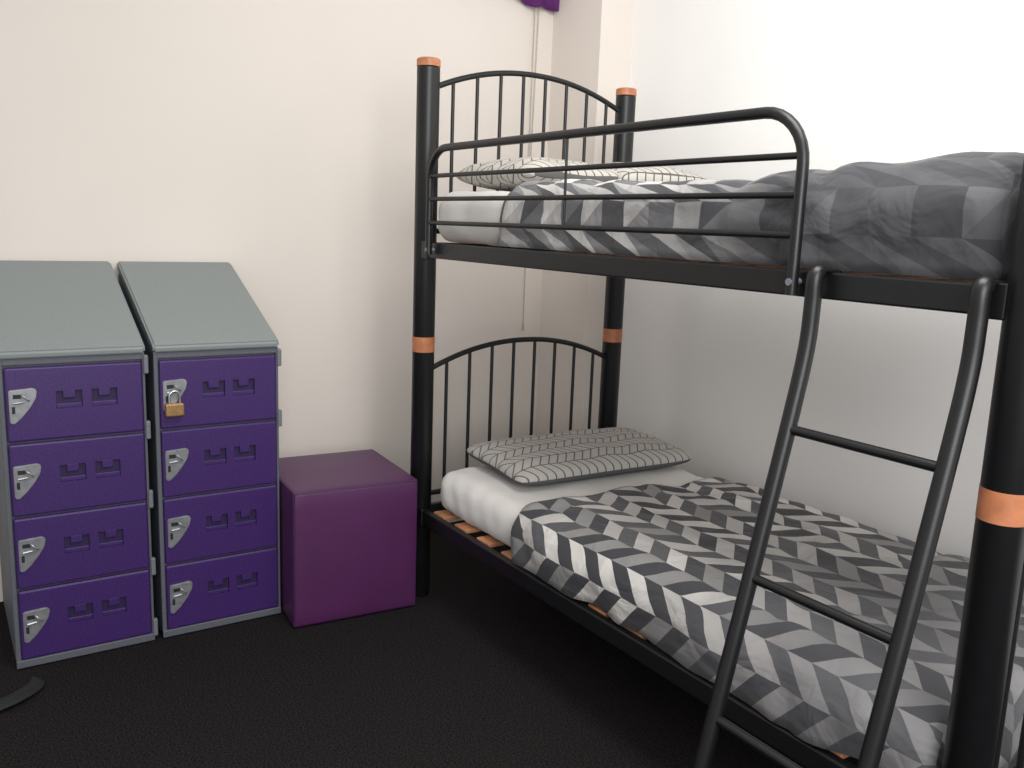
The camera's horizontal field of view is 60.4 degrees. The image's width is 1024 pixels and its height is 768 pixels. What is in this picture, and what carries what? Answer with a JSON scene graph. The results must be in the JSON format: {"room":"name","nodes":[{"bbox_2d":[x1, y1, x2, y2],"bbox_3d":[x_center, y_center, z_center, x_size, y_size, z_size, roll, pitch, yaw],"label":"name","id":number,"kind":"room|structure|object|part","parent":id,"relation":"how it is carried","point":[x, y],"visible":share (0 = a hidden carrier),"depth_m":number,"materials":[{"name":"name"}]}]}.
{"room":"dormitory","nodes":[
{"label":"dormitory","id":0,"kind":"room"},
{"bbox_2d":[0,0,552,601],"bbox_3d":[-1.996,-0.721,2.616,5.800,3.000,0.130,-5,12,-33],"label":"wall","id":1,"kind":"structure","parent":0,"point":[272,140],"depth_m":3.34,"materials":[{"name":"beige paint"}]},
{"bbox_2d":[0,520,1013,767],"bbox_3d":[-0.503,1.272,0.592,5.800,0.100,5.750,-5,12,-33],"label":"floor","id":2,"kind":"structure","parent":0,"point":[481,671],"depth_m":2.48,"materials":[{"name":"black carpet"}]},
{"bbox_2d":[0,676,45,710],"bbox_3d":[-1.419,0.865,2.337,0.121,0.014,0.373,8,12,31],"label":"strap","id":3,"kind":"object","parent":2,"relation":"on","point":[35,684],"visible":1,"depth_m":2.41,"materials":[{"name":"black fabric"}]},
{"bbox_2d":[0,260,157,668],"bbox_3d":[-1.397,0.209,2.772,0.391,1.158,0.556,-5,12,-33],"label":"locker","id":4,"kind":"object","parent":2,"relation":"on","point":[78,566],"visible":1,"depth_m":2.58,"materials":[{"name":"metal"}]},
{"bbox_3d":[-1.360,0.061,2.447,0.070,0.099,0.008,-5,12,-33],"label":"latch plate","id":5,"kind":"part","parent":4,"relation":"part of","materials":[{"name":"metal"}]},
{"bbox_3d":[-1.368,0.275,2.485,0.070,0.099,0.008,-5,12,-33],"label":"latch plate","id":6,"kind":"part","parent":4,"relation":"part of","materials":[{"name":"metal"}]},
{"bbox_3d":[-1.376,0.488,2.524,0.070,0.099,0.008,-5,12,-33],"label":"latch plate","id":7,"kind":"part","parent":4,"relation":"part of","materials":[{"name":"metal"}]},
{"bbox_3d":[-1.384,0.702,2.562,0.070,0.099,0.008,-5,12,-33],"label":"latch plate","id":8,"kind":"part","parent":4,"relation":"part of","materials":[{"name":"metal"}]},
{"bbox_3d":[-1.253,0.048,2.530,0.357,0.211,0.016,-5,12,-33],"label":"door","id":9,"kind":"part","parent":4,"relation":"part of","materials":[{"name":"purple metal"}]},
{"bbox_3d":[-1.261,0.262,2.568,0.357,0.211,0.016,-5,12,-33],"label":"door","id":10,"kind":"part","parent":4,"relation":"part of","materials":[{"name":"purple metal"}]},
{"bbox_3d":[-1.268,0.475,2.607,0.357,0.211,0.016,-5,12,-33],"label":"door","id":11,"kind":"part","parent":4,"relation":"part of","materials":[{"name":"purple metal"}]},
{"bbox_3d":[-1.276,0.689,2.645,0.357,0.211,0.016,-5,12,-33],"label":"door","id":12,"kind":"part","parent":4,"relation":"part of","materials":[{"name":"purple metal"}]},
{"bbox_2d":[117,261,281,637],"bbox_3d":[-1.060,0.182,2.994,0.391,1.158,0.556,-5,12,-33],"label":"locker","id":13,"kind":"object","parent":2,"relation":"on","point":[214,467],"visible":0.95,"depth_m":2.80,"materials":[{"name":"metal"}]},
{"bbox_2d":[165,390,183,416],"bbox_3d":[-1.019,0.058,2.655,0.054,0.081,0.018,-5,12,-33],"label":"padlock","id":14,"kind":"object","parent":13,"relation":"attached to","point":[171,409],"visible":1,"depth_m":2.65,"materials":[{"name":"gold metal"}]},
{"bbox_3d":[-1.022,0.034,2.669,0.070,0.099,0.008,-5,12,-33],"label":"latch plate","id":15,"kind":"part","parent":13,"relation":"part of","materials":[{"name":"metal"}]},
{"bbox_3d":[-1.030,0.247,2.708,0.070,0.099,0.008,-5,12,-33],"label":"latch plate","id":16,"kind":"part","parent":13,"relation":"part of","materials":[{"name":"metal"}]},
{"bbox_3d":[-1.038,0.461,2.746,0.070,0.099,0.008,-5,12,-33],"label":"latch plate","id":17,"kind":"part","parent":13,"relation":"part of","materials":[{"name":"metal"}]},
{"bbox_3d":[-1.046,0.674,2.784,0.070,0.099,0.008,-5,12,-33],"label":"latch plate","id":18,"kind":"part","parent":13,"relation":"part of","materials":[{"name":"metal"}]},
{"bbox_3d":[-0.933,0.339,2.814,0.381,0.914,0.028,-5,12,-33],"label":"frame","id":19,"kind":"part","parent":13,"relation":"part of","materials":[{"name":"metal"}]},
{"bbox_3d":[-0.915,0.021,2.752,0.357,0.211,0.016,-5,12,-33],"label":"door","id":20,"kind":"part","parent":13,"relation":"part of","materials":[{"name":"purple metal"}]},
{"bbox_3d":[-0.923,0.234,2.791,0.357,0.211,0.016,-5,12,-33],"label":"door","id":21,"kind":"part","parent":13,"relation":"part of","materials":[{"name":"purple metal"}]},
{"bbox_3d":[-0.931,0.448,2.829,0.357,0.211,0.016,-5,12,-33],"label":"door","id":22,"kind":"part","parent":13,"relation":"part of","materials":[{"name":"purple metal"}]},
{"bbox_3d":[-0.939,0.661,2.867,0.357,0.211,0.016,-5,12,-33],"label":"door","id":23,"kind":"part","parent":13,"relation":"part of","materials":[{"name":"purple metal"}]},
{"bbox_2d":[279,449,417,627],"bbox_3d":[-0.622,0.525,3.123,0.430,0.470,0.452,-4,12,-29],"label":"ottoman","id":24,"kind":"object","parent":2,"relation":"on","point":[348,520],"visible":0.8,"depth_m":2.94,"materials":[{"name":"purple leather"}]},
{"bbox_2d":[410,57,1023,767],"bbox_3d":[0.469,-0.007,2.370,1.229,1.862,2.066,-5,12,-33],"label":"bunk bed","id":25,"kind":"object","parent":2,"relation":"on","point":[994,592],"visible":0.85,"depth_m":1.66,"materials":[{"name":"black metal"}]},
{"bbox_3d":[0.037,0.099,3.317,0.795,0.557,0.019,-5,12,-33],"label":"headboard","id":26,"kind":"part","parent":25,"relation":"part of","materials":[{"name":"black metal"}]},
{"bbox_3d":[0.071,-0.818,3.152,0.794,0.571,0.019,-5,12,-33],"label":"headboard","id":27,"kind":"part","parent":25,"relation":"part of","materials":[{"name":"black metal"}]},
{"bbox_2d":[440,466,702,546],"bbox_3d":[0.585,0.492,2.532,0.830,0.161,1.855,-5,12,-33],"label":"mattress","id":28,"kind":"object","parent":25,"relation":"on","point":[487,500],"visible":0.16,"depth_m":2.89,"materials":[{"name":"white fabric"}]},
{"bbox_2d":[467,427,690,485],"bbox_3d":[0.243,0.244,3.124,0.740,0.103,0.388,-4,12,-31],"label":"pillow","id":29,"kind":"object","parent":28,"relation":"on","point":[577,454],"visible":1,"depth_m":3.01,"materials":[{"name":"white fabric"}]},
{"bbox_2d":[510,477,1023,767],"bbox_3d":[0.729,0.521,2.300,0.899,0.188,1.343,-5,12,-33],"label":"duvet","id":30,"kind":"object","parent":28,"relation":"on","point":[665,563],"visible":0.82,"depth_m":2.08,"materials":[{"name":"grey fabric"}]},
{"bbox_3d":[0.136,-0.466,2.243,0.023,0.354,1.483,-5,12,-33],"label":"guard rail frame","id":31,"kind":"part","parent":25,"relation":"part of","materials":[{"name":"black metal"}]},
{"bbox_2d":[438,191,967,279],"bbox_3d":[0.602,-0.430,2.392,0.836,0.177,1.910,-5,12,-33],"label":"mattress","id":32,"kind":"object","parent":25,"relation":"on","point":[464,211],"visible":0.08,"depth_m":2.75,"materials":[{"name":"white fabric"}]},
{"bbox_2d":[457,157,617,191],"bbox_3d":[0.104,-0.683,2.884,0.445,0.111,0.407,-6,13,-37],"label":"pillow","id":33,"kind":"object","parent":32,"relation":"on","point":[505,182],"visible":0.46,"depth_m":2.74,"materials":[{"name":"white fabric"}]},
{"bbox_2d":[613,162,706,181],"bbox_3d":[0.416,-0.710,3.064,0.387,0.116,0.426,-4,12,-29],"label":"pillow","id":34,"kind":"object","parent":32,"relation":"on","point":[660,173],"visible":0.2,"depth_m":2.87,"materials":[{"name":"white fabric"}]},
{"bbox_2d":[497,151,1023,280],"bbox_3d":[0.731,-0.415,2.201,0.903,0.213,1.510,-5,12,-33],"label":"duvet","id":35,"kind":"object","parent":32,"relation":"on","point":[953,215],"visible":0.86,"depth_m":1.63,"materials":[{"name":"grey fabric"}]},
{"bbox_3d":[0.422,0.414,1.652,0.305,1.270,0.031,-5,12,-33],"label":"ladder rail","id":36,"kind":"part","parent":25,"relation":"part of","materials":[{"name":"black metal"}]},
{"bbox_3d":[0.593,0.465,1.399,0.305,1.270,0.031,-5,12,-33],"label":"ladder rail","id":37,"kind":"part","parent":25,"relation":"part of","materials":[{"name":"black metal"}]},
{"bbox_3d":[1.133,0.430,1.692,0.795,0.557,0.019,-5,12,-33],"label":"footboard","id":38,"kind":"part","parent":25,"relation":"part of","materials":[{"name":"black metal"}]},
{"bbox_2d":[536,0,634,434],"bbox_3d":[0.317,-0.859,3.864,0.172,3.000,0.335,-5,12,-33],"label":"column","id":39,"kind":"structure","parent":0,"point":[592,40],"depth_m":3.79,"materials":[{"name":"beige paint"}]},
{"bbox_2d":[521,0,559,10],"bbox_3d":[-0.061,-1.690,3.596,0.634,0.218,0.044,-5,12,-33],"label":"curtain valance","id":40,"kind":"object","parent":39,"relation":"attached to","point":[551,5],"visible":1,"depth_m":3.76,"materials":[{"name":"purple fabric"}]},
{"bbox_2d":[522,7,539,330],"bbox_3d":[0.082,-0.949,3.867,0.028,1.440,0.011,-5,12,-33],"label":"blind cord","id":41,"kind":"object","parent":40,"relation":"hanging from","point":[530,154],"visible":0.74,"depth_m":3.81,"materials":[{"name":"white plastic"}]},
{"bbox_2d":[617,0,1023,557],"bbox_3d":[1.926,-0.430,1.804,0.193,3.000,5.620,-5,12,-33],"label":"wall","id":42,"kind":"structure","parent":0,"point":[706,372],"depth_m":2.96,"materials":[{"name":"white paint"}]}
]}

